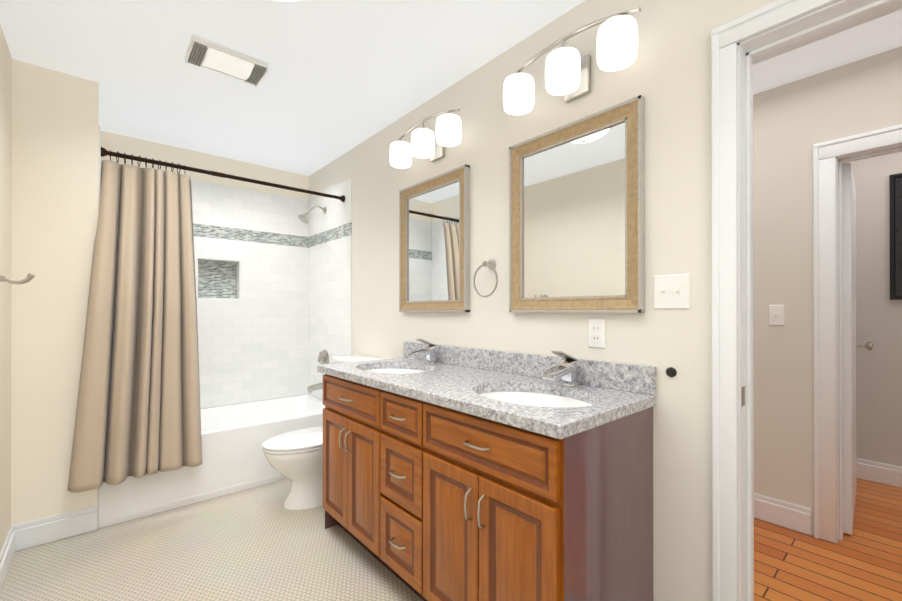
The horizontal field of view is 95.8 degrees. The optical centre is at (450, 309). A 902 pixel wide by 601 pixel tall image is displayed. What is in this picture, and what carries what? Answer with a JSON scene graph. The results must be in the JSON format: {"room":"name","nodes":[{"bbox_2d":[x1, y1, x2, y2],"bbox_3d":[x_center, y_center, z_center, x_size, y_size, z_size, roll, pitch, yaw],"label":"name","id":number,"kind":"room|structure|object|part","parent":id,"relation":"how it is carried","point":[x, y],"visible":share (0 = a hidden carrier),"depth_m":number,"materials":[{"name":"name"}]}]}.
{"room":"bathroom","nodes":[
{"label":"bathroom","id":0,"kind":"room"},
{"bbox_2d":[0,24,11,551],"bbox_3d":[-0.848,-0.028,0.370,0.150,2.450,4.250,0,0,-41],"label":"wall","id":1,"kind":"structure","parent":0,"point":[5,251],"depth_m":1.89,"materials":[{"name":"beige paint"}]},
{"bbox_2d":[0,532,14,593],"bbox_3d":[-0.829,1.147,0.472,0.016,0.102,4.084,0,0,-41],"label":"baseboard","id":2,"kind":"structure","parent":1,"relation":"attached to","point":[6,561],"depth_m":1.85,"materials":[{"name":"white wood"}]},
{"bbox_2d":[0,527,12,563],"bbox_3d":[-0.832,1.083,0.470,0.009,0.030,4.084,0,0,-41],"label":"cap","id":3,"kind":"object","parent":2,"relation":"on","point":[5,545],"visible":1,"depth_m":1.87,"materials":[{"name":"white wood"}]},
{"bbox_2d":[0,273,34,283],"bbox_3d":[-1.755,-0.122,1.629,0.126,0.056,0.084,0,0,-41],"label":"robe hook","id":4,"kind":"object","parent":1,"relation":"attached to","point":[29,277],"visible":1,"depth_m":1.62,"materials":[{"name":"silver metal"}]},
{"bbox_2d":[11,59,98,525],"bbox_3d":[-2.419,-0.023,2.429,0.476,2.450,0.920,0,0,-41],"label":"wall","id":5,"kind":"structure","parent":0,"point":[55,150],"depth_m":2.11,"materials":[{"name":"beige paint"}]},
{"bbox_2d":[13,511,97,550],"bbox_3d":[-2.055,1.150,2.122,0.326,0.102,0.016,0,0,-41],"label":"baseboard","id":6,"kind":"structure","parent":5,"relation":"attached to","point":[36,535],"depth_m":2.11,"materials":[{"name":"white wood"}]},
{"bbox_2d":[11,505,97,530],"bbox_3d":[-2.058,1.086,2.125,0.326,0.030,0.009,0,0,-41],"label":"cap","id":7,"kind":"object","parent":6,"relation":"on","point":[52,518],"visible":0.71,"depth_m":2.12,"materials":[{"name":"white wood"}]},
{"bbox_2d":[98,126,100,217],"bbox_3d":[-2.193,-0.118,2.539,0.008,1.800,0.750,0,0,-41],"label":"wall tile","id":8,"kind":"structure","parent":5,"relation":"attached to","point":[99,171],"depth_m":2.26,"materials":[{"name":"white tile"}]},
{"bbox_2d":[100,131,308,403],"bbox_3d":[-1.933,-0.021,3.365,1.484,2.450,0.142,0,0,-41],"label":"wall","id":9,"kind":"structure","parent":0,"point":[122,144],"depth_m":3.26,"materials":[{"name":"beige paint"}]},
{"bbox_2d":[194,236,196,297],"bbox_3d":[-2.222,0.103,3.015,0.589,1.360,0.008,0,0,-41],"label":"wall tile","id":10,"kind":"structure","parent":9,"relation":"attached to","point":[195,246],"depth_m":3.20,"materials":[{"name":"white tile"}]},
{"bbox_2d":[197,258,197,297],"bbox_3d":[-2.027,-0.246,3.245,0.007,0.320,0.082,0,0,-41],"label":"wall niche","id":11,"kind":"object","parent":9,"relation":"attached to","point":[197,277],"visible":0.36,"depth_m":3.21,"materials":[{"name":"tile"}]},
{"bbox_2d":[100,163,307,236],"bbox_3d":[-1.887,-0.846,3.308,1.476,0.340,0.008,0,0,-41],"label":"wall tile","id":12,"kind":"structure","parent":9,"relation":"attached to","point":[213,204],"depth_m":3.44,"materials":[{"name":"white tile"}]},
{"bbox_2d":[197,236,239,260],"bbox_3d":[-1.883,-0.491,3.311,0.310,0.170,0.008,0,0,-41],"label":"wall tile","id":13,"kind":"structure","parent":9,"relation":"attached to","point":[216,248],"depth_m":3.30,"materials":[{"name":"white tile"}]},
{"bbox_2d":[198,258,238,262],"bbox_3d":[-1.912,-0.403,3.345,0.310,0.007,0.082,0,0,-41],"label":"wall niche","id":14,"kind":"object","parent":9,"relation":"attached to","point":[217,260],"visible":0.71,"depth_m":3.32,"materials":[{"name":"tile"}]},
{"bbox_2d":[237,261,239,298],"bbox_3d":[-1.797,-0.246,3.445,0.007,0.320,0.082,0,0,-41],"label":"wall niche","id":15,"kind":"object","parent":9,"relation":"attached to","point":[238,280],"visible":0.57,"depth_m":3.43,"materials":[{"name":"tile"}]},
{"bbox_2d":[193,223,307,247],"bbox_3d":[-1.887,-0.626,3.308,1.476,0.100,0.008,0,0,-41],"label":"tile band","id":16,"kind":"object","parent":9,"relation":"attached to","point":[210,231],"visible":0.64,"depth_m":3.45,"materials":[{"name":"tile"}]},
{"bbox_2d":[240,241,307,402],"bbox_3d":[-1.548,0.105,3.600,0.577,1.360,0.008,0,0,-41],"label":"wall tile","id":17,"kind":"structure","parent":9,"relation":"attached to","point":[273,321],"depth_m":3.58,"materials":[{"name":"white tile"}]},
{"bbox_2d":[0,478,901,600],"bbox_3d":[1.815,1.251,2.127,6.480,0.100,6.920,0,0,-41],"label":"floor","id":18,"kind":"structure","parent":0,"point":[259,543],"depth_m":1.95,"materials":[{"name":"beige tile"}]},
{"bbox_2d":[98,395,324,527],"bbox_3d":[-1.631,0.994,3.008,1.472,0.418,0.768,0,0,-41],"label":"bathtub","id":19,"kind":"object","parent":18,"relation":"on","point":[234,438],"visible":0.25,"depth_m":2.66,"materials":[{"name":"ceramic"}]},
{"bbox_2d":[262,354,382,509],"bbox_3d":[-0.825,0.766,2.632,0.737,0.872,0.456,0,0,-41],"label":"toilet","id":20,"kind":"object","parent":18,"relation":"on","point":[296,457],"visible":0.38,"depth_m":2.46,"materials":[{"name":"ceramic"}]},
{"bbox_3d":[-0.908,0.829,2.560,0.515,0.018,0.374,0,0,-41],"label":"seat","id":21,"kind":"part","parent":20,"relation":"part of","materials":[{"name":"ceramic"}]},
{"bbox_3d":[-0.908,0.808,2.559,0.517,0.020,0.378,0,0,-41],"label":"lid","id":22,"kind":"part","parent":20,"relation":"part of","materials":[{"name":"ceramic"}]},
{"bbox_3d":[-0.894,1.021,2.572,0.538,0.362,0.366,0,0,-41],"label":"bowl","id":23,"kind":"part","parent":20,"relation":"part of","materials":[{"name":"ceramic"}]},
{"bbox_3d":[-0.626,0.349,2.805,0.210,0.037,0.456,0,0,-41],"label":"tank lid","id":24,"kind":"part","parent":20,"relation":"part of","materials":[{"name":"ceramic"}]},
{"bbox_2d":[317,371,652,600],"bbox_3d":[-0.008,0.771,1.818,0.594,0.861,1.520,0,0,-41],"label":"bathroom vanity","id":25,"kind":"object","parent":18,"relation":"on","point":[453,473],"depth_m":1.34,"materials":[{"name":"wood"}]},
{"bbox_3d":[-0.593,0.806,2.102,0.021,0.540,0.292,0,0,-41],"label":"door","id":26,"kind":"part","parent":25,"relation":"part of","materials":[{"name":"wood"}]},
{"bbox_3d":[-0.534,0.636,1.997,0.032,0.108,0.009,0,0,-41],"label":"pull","id":27,"kind":"part","parent":25,"relation":"part of","materials":[{"name":"silver metal"}]},
{"bbox_3d":[-0.495,0.636,1.952,0.032,0.108,0.009,0,0,-41],"label":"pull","id":28,"kind":"part","parent":25,"relation":"part of","materials":[{"name":"silver metal"}]},
{"bbox_3d":[-0.496,0.434,1.991,0.021,0.163,0.588,0,0,-41],"label":"drawer","id":29,"kind":"part","parent":25,"relation":"part of","materials":[{"name":"wood"}]},
{"bbox_3d":[-0.399,0.806,1.879,0.021,0.540,0.292,0,0,-41],"label":"door","id":30,"kind":"part","parent":25,"relation":"part of","materials":[{"name":"wood"}]},
{"bbox_3d":[-0.220,0.434,1.635,0.033,0.009,0.098,0,0,-41],"label":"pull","id":31,"kind":"part","parent":25,"relation":"part of","materials":[{"name":"silver metal"}]},
{"bbox_3d":[-0.220,0.663,1.635,0.033,0.009,0.098,0,0,-41],"label":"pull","id":32,"kind":"part","parent":25,"relation":"part of","materials":[{"name":"silver metal"}]},
{"bbox_3d":[-0.220,0.940,1.634,0.033,0.009,0.098,0,0,-41],"label":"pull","id":33,"kind":"part","parent":25,"relation":"part of","materials":[{"name":"silver metal"}]},
{"bbox_3d":[-0.201,0.940,1.650,0.021,0.270,0.296,0,0,-41],"label":"drawer","id":34,"kind":"part","parent":25,"relation":"part of","materials":[{"name":"wood"}]},
{"bbox_3d":[-0.201,0.434,1.651,0.021,0.163,0.296,0,0,-41],"label":"drawer","id":35,"kind":"part","parent":25,"relation":"part of","materials":[{"name":"wood"}]},
{"bbox_3d":[-0.201,0.663,1.651,0.021,0.255,0.296,0,0,-41],"label":"drawer","id":36,"kind":"part","parent":25,"relation":"part of","materials":[{"name":"wood"}]},
{"bbox_3d":[-0.003,0.805,1.422,0.021,0.540,0.292,0,0,-41],"label":"door","id":37,"kind":"part","parent":25,"relation":"part of","materials":[{"name":"wood"}]},
{"bbox_3d":[0.055,0.634,1.317,0.032,0.108,0.009,0,0,-41],"label":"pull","id":38,"kind":"part","parent":25,"relation":"part of","materials":[{"name":"silver metal"}]},
{"bbox_3d":[0.075,0.433,1.295,0.033,0.009,0.108,0,0,-41],"label":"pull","id":39,"kind":"part","parent":25,"relation":"part of","materials":[{"name":"silver metal"}]},
{"bbox_3d":[0.095,0.634,1.272,0.032,0.108,0.009,0,0,-41],"label":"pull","id":40,"kind":"part","parent":25,"relation":"part of","materials":[{"name":"silver metal"}]},
{"bbox_2d":[317,355,655,442],"bbox_3d":[-0.003,0.320,1.823,0.582,0.038,1.544,0,0,-41],"label":"countertop","id":41,"kind":"structure","parent":25,"relation":"on","point":[449,383],"depth_m":1.49,"materials":[{"name":"grey stone"}]},
{"bbox_2d":[365,363,428,374],"bbox_3d":[-0.290,0.408,2.137,0.400,0.160,0.512,0,0,-41],"label":"sink","id":42,"kind":"object","parent":41,"relation":"in","point":[390,368],"depth_m":2.34,"materials":[{"name":"white ceramic"}]},
{"bbox_2d":[405,339,440,362],"bbox_3d":[-0.154,0.231,2.255,0.176,0.142,0.062,0,0,-41],"label":"faucet","id":43,"kind":"object","parent":41,"relation":"on","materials":[{"name":"silver metal"}]},
{"bbox_2d":[473,383,596,410],"bbox_3d":[0.293,0.406,1.465,0.400,0.160,0.512,0,0,-41],"label":"sink","id":44,"kind":"object","parent":41,"relation":"in","point":[551,400],"depth_m":1.64,"materials":[{"name":"white ceramic"}]},
{"bbox_2d":[541,351,580,386],"bbox_3d":[0.429,0.230,1.583,0.176,0.142,0.062,0,0,-41],"label":"faucet","id":45,"kind":"object","parent":41,"relation":"on","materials":[{"name":"silver metal"}]},
{"bbox_3d":[0.094,0.433,1.311,0.021,0.163,0.588,0,0,-41],"label":"drawer","id":46,"kind":"part","parent":25,"relation":"part of","materials":[{"name":"wood"}]},
{"bbox_3d":[0.191,0.804,1.199,0.021,0.540,0.292,0,0,-41],"label":"door","id":47,"kind":"part","parent":25,"relation":"part of","materials":[{"name":"wood"}]},
{"bbox_2d":[0,0,901,175],"bbox_3d":[1.815,-1.299,2.133,6.480,0.100,6.920,0,0,-41],"label":"ceiling","id":48,"kind":"structure","parent":0,"point":[340,78],"depth_m":2.02,"materials":[{"name":"paint"}]},
{"bbox_2d":[185,34,268,86],"bbox_3d":[-1.113,-1.222,2.029,0.330,0.052,0.210,0,0,-41],"label":"ceiling vent","id":49,"kind":"object","parent":48,"relation":"in","point":[210,55],"visible":1,"depth_m":1.99,"materials":[{"name":"white plastic"}]},
{"bbox_3d":[-1.178,-1.224,2.104,0.322,0.012,0.010,0,0,-41],"label":"rail","id":50,"kind":"part","parent":49,"relation":"part of","materials":[{"name":"white plastic"}]},
{"bbox_3d":[-1.048,-1.225,1.954,0.322,0.012,0.010,0,0,-41],"label":"rail","id":51,"kind":"part","parent":49,"relation":"part of","materials":[{"name":"white plastic"}]},
{"bbox_2d":[277,0,297,1],"bbox_3d":[-0.631,-1.192,1.435,0.370,0.115,0.370,0,0,-41],"label":"dome light","id":52,"kind":"object","parent":48,"relation":"attached to","point":[287,0],"visible":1,"depth_m":1.56,"materials":[{"name":"silver metal"}]},
{"bbox_2d":[309,0,732,600],"bbox_3d":[-0.216,-0.022,2.632,0.150,2.450,3.500,0,0,-41],"label":"wall","id":53,"kind":"structure","parent":0,"point":[667,74],"depth_m":1.53,"materials":[{"name":"paint"}]},
{"bbox_2d":[308,235,351,399],"bbox_3d":[-1.049,0.104,3.472,0.008,1.360,0.840,0,0,-41],"label":"wall tile","id":54,"kind":"structure","parent":53,"relation":"attached to","point":[330,297],"depth_m":3.44,"materials":[{"name":"white tile"}]},
{"bbox_2d":[307,382,322,392],"bbox_3d":[-1.142,0.657,3.456,0.150,0.084,0.068,0,0,-41],"label":"tub spout","id":55,"kind":"object","parent":54,"relation":"attached to","point":[313,387],"visible":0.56,"depth_m":3.43,"materials":[{"name":"silver metal"}]},
{"bbox_2d":[317,350,328,364],"bbox_3d":[-1.110,0.429,3.484,0.066,0.170,0.170,0,0,-41],"label":"tub valve","id":56,"kind":"object","parent":54,"relation":"attached to","point":[323,357],"visible":0.83,"depth_m":3.46,"materials":[{"name":"silver metal"}]},
{"bbox_2d":[308,178,351,236],"bbox_3d":[-1.049,-0.846,3.474,0.008,0.340,0.840,0,0,-41],"label":"wall tile","id":57,"kind":"structure","parent":53,"relation":"attached to","point":[338,213],"depth_m":3.41,"materials":[{"name":"white tile"}]},
{"bbox_2d":[67,147,344,492],"bbox_3d":[-1.402,0.015,2.655,1.595,1.846,0.225,0,0,-41],"label":"shower curtain","id":58,"kind":"object","parent":57,"relation":"hanging from","point":[138,412],"visible":1,"depth_m":2.30,"materials":[{"name":"brown fabric"}]},
{"bbox_3d":[-1.408,-0.882,2.759,1.448,0.025,0.025,0,0,-41],"label":"rod","id":59,"kind":"part","parent":58,"relation":"part of","materials":[{"name":"brown metal"}]},
{"bbox_2d":[298,205,325,223],"bbox_3d":[-1.170,-0.803,3.435,0.226,0.168,0.100,0,0,-41],"label":"shower head","id":60,"kind":"object","parent":57,"relation":"attached to","point":[304,218],"visible":1,"depth_m":3.40},
{"bbox_3d":[-1.144,-0.847,3.458,0.142,0.081,0.018,0,0,-41],"label":"arm","id":61,"kind":"part","parent":60,"relation":"part of"},
{"bbox_2d":[308,222,351,247],"bbox_3d":[-1.049,-0.626,3.473,0.008,0.100,0.840,0,0,-41],"label":"tile band","id":62,"kind":"object","parent":53,"relation":"attached to","point":[341,231],"visible":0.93,"depth_m":3.41,"materials":[{"name":"tile"}]},
{"bbox_2d":[389,109,461,168],"bbox_3d":[-0.139,-0.960,2.291,0.182,0.199,0.603,0,0,-41],"label":"sconce","id":63,"kind":"object","parent":53,"relation":"attached to","point":[427,143],"visible":1,"depth_m":2.23,"materials":[{"name":"white glass"}]},
{"bbox_3d":[-0.301,-0.925,2.442,0.136,0.130,0.136,0,0,-41],"label":"lamp shade","id":64,"kind":"part","parent":63,"relation":"part of","materials":[{"name":"white glass"}]},
{"bbox_3d":[-0.156,-0.925,2.276,0.136,0.130,0.136,0,0,-41],"label":"lamp shade","id":65,"kind":"part","parent":63,"relation":"part of","materials":[{"name":"white glass"}]},
{"bbox_3d":[-0.078,-0.938,2.344,0.021,0.150,0.110,0,0,-41],"label":"plate","id":66,"kind":"part","parent":63,"relation":"part of","materials":[{"name":"silver metal"}]},
{"bbox_3d":[-0.012,-0.926,2.110,0.136,0.130,0.136,0,0,-41],"label":"lamp shade","id":67,"kind":"part","parent":63,"relation":"part of","materials":[{"name":"white glass"}]},
{"bbox_2d":[399,164,469,311],"bbox_3d":[-0.115,-0.373,2.377,0.031,0.773,0.623,0,0,-41],"label":"mirror","id":68,"kind":"object","parent":53,"relation":"attached to","point":[434,244],"visible":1,"depth_m":2.35,"materials":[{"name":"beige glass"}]},
{"bbox_2d":[473,259,497,296],"bbox_3d":[0.183,-0.155,2.012,0.058,0.190,0.165,0,0,-41],"label":"towel ring","id":69,"kind":"object","parent":53,"relation":"attached to","point":[491,264],"visible":1,"depth_m":2.01,"materials":[{"name":"silver metal"}]},
{"bbox_2d":[503,7,640,114],"bbox_3d":[0.454,-0.961,1.607,0.182,0.199,0.603,0,0,-41],"label":"sconce","id":70,"kind":"object","parent":53,"relation":"attached to","point":[567,71],"visible":1,"depth_m":1.54,"materials":[{"name":"white glass"}]},
{"bbox_3d":[0.292,-0.926,1.758,0.136,0.130,0.136,0,0,-41],"label":"lamp shade","id":71,"kind":"part","parent":70,"relation":"part of","materials":[{"name":"white glass"}]},
{"bbox_3d":[0.437,-0.927,1.592,0.136,0.130,0.136,0,0,-41],"label":"lamp shade","id":72,"kind":"part","parent":70,"relation":"part of","materials":[{"name":"white glass"}]},
{"bbox_3d":[0.515,-0.940,1.660,0.021,0.150,0.110,0,0,-41],"label":"plate","id":73,"kind":"part","parent":70,"relation":"part of","materials":[{"name":"silver metal"}]},
{"bbox_3d":[0.581,-0.927,1.426,0.136,0.130,0.136,0,0,-41],"label":"lamp shade","id":74,"kind":"part","parent":70,"relation":"part of","materials":[{"name":"white glass"}]},
{"bbox_2d":[509,95,644,312],"bbox_3d":[0.485,-0.375,1.686,0.031,0.773,0.613,0,0,-41],"label":"mirror","id":75,"kind":"object","parent":53,"relation":"attached to","point":[576,215],"visible":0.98,"depth_m":1.64,"materials":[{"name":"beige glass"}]},
{"bbox_2d":[588,318,605,348],"bbox_3d":[0.572,0.093,1.601,0.010,0.116,0.072,0,0,-41],"label":"outlet","id":76,"kind":"object","parent":53,"relation":"attached to","point":[597,331],"visible":1,"depth_m":1.60,"materials":[{"name":"white plastic"}]},
{"bbox_2d":[592,325,599,331],"bbox_3d":[0.570,0.073,1.599,0.005,0.026,0.032,0,0,-41],"label":"socket","id":77,"kind":"object","parent":76,"relation":"attached to","point":[595,328],"depth_m":1.60,"materials":[{"name":"white plastic"}]},
{"bbox_2d":[592,335,599,341],"bbox_3d":[0.570,0.113,1.599,0.005,0.026,0.032,0,0,-41],"label":"socket","id":78,"kind":"object","parent":76,"relation":"attached to","point":[595,338],"depth_m":1.60,"materials":[{"name":"white plastic"}]},
{"bbox_2d":[666,367,676,376],"bbox_3d":[0.751,0.215,1.392,0.013,0.034,0.034,0,0,-41],"label":"door stop","id":79,"kind":"object","parent":53,"relation":"attached to","point":[671,371],"visible":1,"depth_m":1.39,"materials":[{"name":"rubber"}]},
{"bbox_2d":[654,274,689,308],"bbox_3d":[0.748,-0.060,1.390,0.020,0.118,0.116,0,0,-41],"label":"bathroom light switch","id":80,"kind":"object","parent":53,"relation":"attached to","point":[671,291],"visible":1,"depth_m":1.39,"materials":[{"name":"white plastic"}]},
{"bbox_2d":[719,0,901,600],"bbox_3d":[1.199,0.157,1.000,0.190,2.084,0.928,0,0,-41],"label":"door frame","id":81,"kind":"structure","parent":53,"relation":"attached to","point":[728,306],"depth_m":1.25,"materials":[{"name":"white wood"}]},
{"bbox_2d":[711,34,719,600],"bbox_3d":[0.830,0.169,1.278,0.008,2.062,0.020,0,0,-41],"label":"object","id":82,"kind":"structure","parent":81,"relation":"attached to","point":[715,309],"depth_m":1.27,"materials":[{"name":"white wood"}]},
{"bbox_3d":[0.908,0.269,1.265,0.033,0.060,0.002,0,0,-41],"label":"bathroom jamb strike","id":83,"kind":"part","parent":81,"relation":"part of","materials":[{"name":"silver metal"}]},
{"bbox_2d":[746,55,753,600],"bbox_3d":[0.951,0.193,1.296,0.037,2.012,0.011,0,0,-41],"label":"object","id":84,"kind":"object","parent":81,"relation":"attached to","point":[749,334],"visible":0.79,"depth_m":1.29,"materials":[{"name":"white wood"}]},
{"bbox_2d":[711,0,792,35],"bbox_3d":[1.126,-0.873,0.939,0.008,0.020,0.924,0,0,-41],"label":"trim","id":85,"kind":"structure","parent":81,"relation":"attached to","point":[751,15],"depth_m":1.21,"materials":[{"name":"white wood"}]},
{"bbox_2d":[746,0,901,58],"bbox_3d":[1.204,-0.808,1.007,0.037,0.011,0.784,0,0,-41],"label":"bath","id":86,"kind":"object","parent":81,"relation":"attached to","point":[869,9],"visible":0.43,"depth_m":1.16,"materials":[{"name":"white wood"}]},
{"bbox_2d":[403,341,655,394],"bbox_3d":[0.209,0.252,2.008,0.020,0.100,1.544,0,0,-41],"label":"backsplash","id":87,"kind":"structure","parent":0,"relation":"attached to","point":[619,376],"depth_m":1.79,"materials":[{"name":"grey stone"}]},
{"bbox_2d":[733,0,775,19],"bbox_3d":[1.199,-1.041,1.003,0.150,0.420,0.820,0,0,-41],"label":"wall","id":88,"kind":"structure","parent":0,"point":[742,8],"depth_m":1.24,"materials":[{"name":"paint"}]},
{"bbox_2d":[753,46,901,535],"bbox_3d":[1.118,-0.021,3.193,0.120,2.450,4.400,0,0,-41],"label":"wall","id":89,"kind":"structure","parent":0,"point":[792,123],"depth_m":2.23,"materials":[{"name":"paint"}]},
{"bbox_2d":[768,305,784,325],"bbox_3d":[1.818,0.032,2.278,0.020,0.116,0.072,0,0,-41],"label":"hall light switch","id":90,"kind":"object","parent":89,"relation":"attached to","point":[776,315],"visible":1,"depth_m":2.28,"materials":[{"name":"white plastic"}]},
{"bbox_2d":[754,498,811,535],"bbox_3d":[0.820,1.148,3.431,0.016,0.112,3.347,0,0,-41],"label":"baseboard","id":91,"kind":"structure","parent":89,"relation":"attached to","point":[788,518],"depth_m":2.25,"materials":[{"name":"white wood"}]},
{"bbox_2d":[754,493,810,513],"bbox_3d":[0.822,1.079,3.433,0.009,0.030,3.347,0,0,-41],"label":"cap","id":92,"kind":"object","parent":91,"relation":"on","point":[783,503],"visible":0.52,"depth_m":2.25,"materials":[{"name":"white wood"}]},
{"bbox_2d":[813,148,818,538],"bbox_3d":[1.921,0.176,2.142,0.008,2.052,0.020,0,0,-41],"label":"trim","id":93,"kind":"structure","parent":89,"relation":"attached to","point":[816,323],"depth_m":2.14,"materials":[{"name":"white wood"}]},
{"bbox_2d":[839,162,842,539],"bbox_3d":[2.043,0.210,2.135,0.037,1.982,0.011,0,0,-41],"label":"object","id":94,"kind":"object","parent":89,"relation":"attached to","point":[840,371],"visible":0.92,"depth_m":2.12,"materials":[{"name":"white wood"}]},
{"bbox_2d":[842,162,856,534],"bbox_3d":[2.380,0.207,2.431,0.773,1.970,0.078,0,0,-41],"label":"door","id":95,"kind":"structure","parent":89,"relation":"in","point":[849,333],"depth_m":2.17,"materials":[{"name":"white wood"}]},
{"bbox_2d":[856,342,872,349],"bbox_3d":[2.649,0.232,2.608,0.054,0.054,0.076,0,0,-41],"label":"door handle","id":96,"kind":"object","parent":95,"relation":"attached to","point":[869,345],"depth_m":2.59,"materials":[{"name":"silver metal"}]},
{"bbox_3d":[2.663,0.232,2.593,0.054,0.054,0.036,0,0,-41],"label":"knob","id":97,"kind":"part","parent":96,"relation":"part of","materials":[{"name":"silver metal"}]},
{"bbox_2d":[813,129,901,542],"bbox_3d":[2.284,0.164,1.833,0.140,2.074,0.966,0,0,-41],"label":"door frame","id":98,"kind":"structure","parent":89,"relation":"attached to","point":[827,377],"depth_m":2.11,"materials":[{"name":"white wood"}]},
{"bbox_2d":[813,124,901,147],"bbox_3d":[2.229,-0.861,1.789,0.008,0.020,0.962,0,0,-41],"label":"trim","id":99,"kind":"structure","parent":89,"relation":"attached to","point":[879,131],"depth_m":2.02,"materials":[{"name":"white wood"}]},
{"bbox_2d":[836,143,901,159],"bbox_3d":[2.291,-0.790,1.842,0.120,0.018,0.818,0,0,-41],"label":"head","id":100,"kind":"structure","parent":89,"relation":"attached to","point":[871,151],"depth_m":2.02},
{"bbox_2d":[842,152,901,466],"bbox_3d":[2.872,-0.022,3.047,0.120,2.450,6.920,0,0,-41],"label":"wall","id":101,"kind":"structure","parent":0,"point":[879,387],"depth_m":2.84,"materials":[{"name":"paint"}]},
{"bbox_2d":[857,462,901,487],"bbox_3d":[3.712,1.145,1.973,0.016,0.112,4.200,0,0,-41],"label":"baseboard","id":102,"kind":"structure","parent":101,"relation":"attached to","point":[882,475],"depth_m":2.82,"materials":[{"name":"white wood"}]},
{"bbox_2d":[857,458,901,470],"bbox_3d":[3.715,1.076,1.975,0.009,0.030,4.200,0,0,-41],"label":"cap","id":103,"kind":"object","parent":102,"relation":"on","point":[878,464],"depth_m":2.83,"materials":[{"name":"white wood"}]},
{"bbox_2d":[889,173,901,299],"bbox_3d":[3.304,-0.493,2.435,0.030,0.850,0.928,0,0,-41],"label":"picture","id":104,"kind":"object","parent":101,"relation":"attached to","point":[895,185],"visible":0.93,"depth_m":2.76},
{"bbox_3d":[-1.932,0.559,3.365,0.310,1.290,0.142,0,0,-41],"label":"wall","id":105,"kind":"structure","parent":0,"visible":0},
{"bbox_2d":[197,298,235,298],"bbox_3d":[-1.912,-0.088,3.344,0.310,0.007,0.082,0,0,-41],"label":"wall","id":106,"kind":"structure","parent":105,"relation":"attached to","point":[216,298],"depth_m":3.30,"materials":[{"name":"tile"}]},
{"bbox_2d":[197,299,239,408],"bbox_3d":[-1.883,0.349,3.309,0.310,0.870,0.008,0,0,-41],"label":"wall tile","id":107,"kind":"structure","parent":105,"relation":"attached to","point":[218,321],"depth_m":3.31,"materials":[{"name":"white tile"}]},
{"bbox_3d":[-1.959,-0.246,3.398,0.310,0.320,0.060,0,0,-41],"label":"wall","id":108,"kind":"structure","parent":0,"visible":0},
{"bbox_2d":[198,260,236,298],"bbox_3d":[-1.937,-0.246,3.373,0.310,0.320,0.006,0,0,-41],"label":"wall","id":109,"kind":"structure","parent":108,"relation":"attached to","point":[217,279],"depth_m":3.37,"materials":[{"name":"tile"}]}
]}

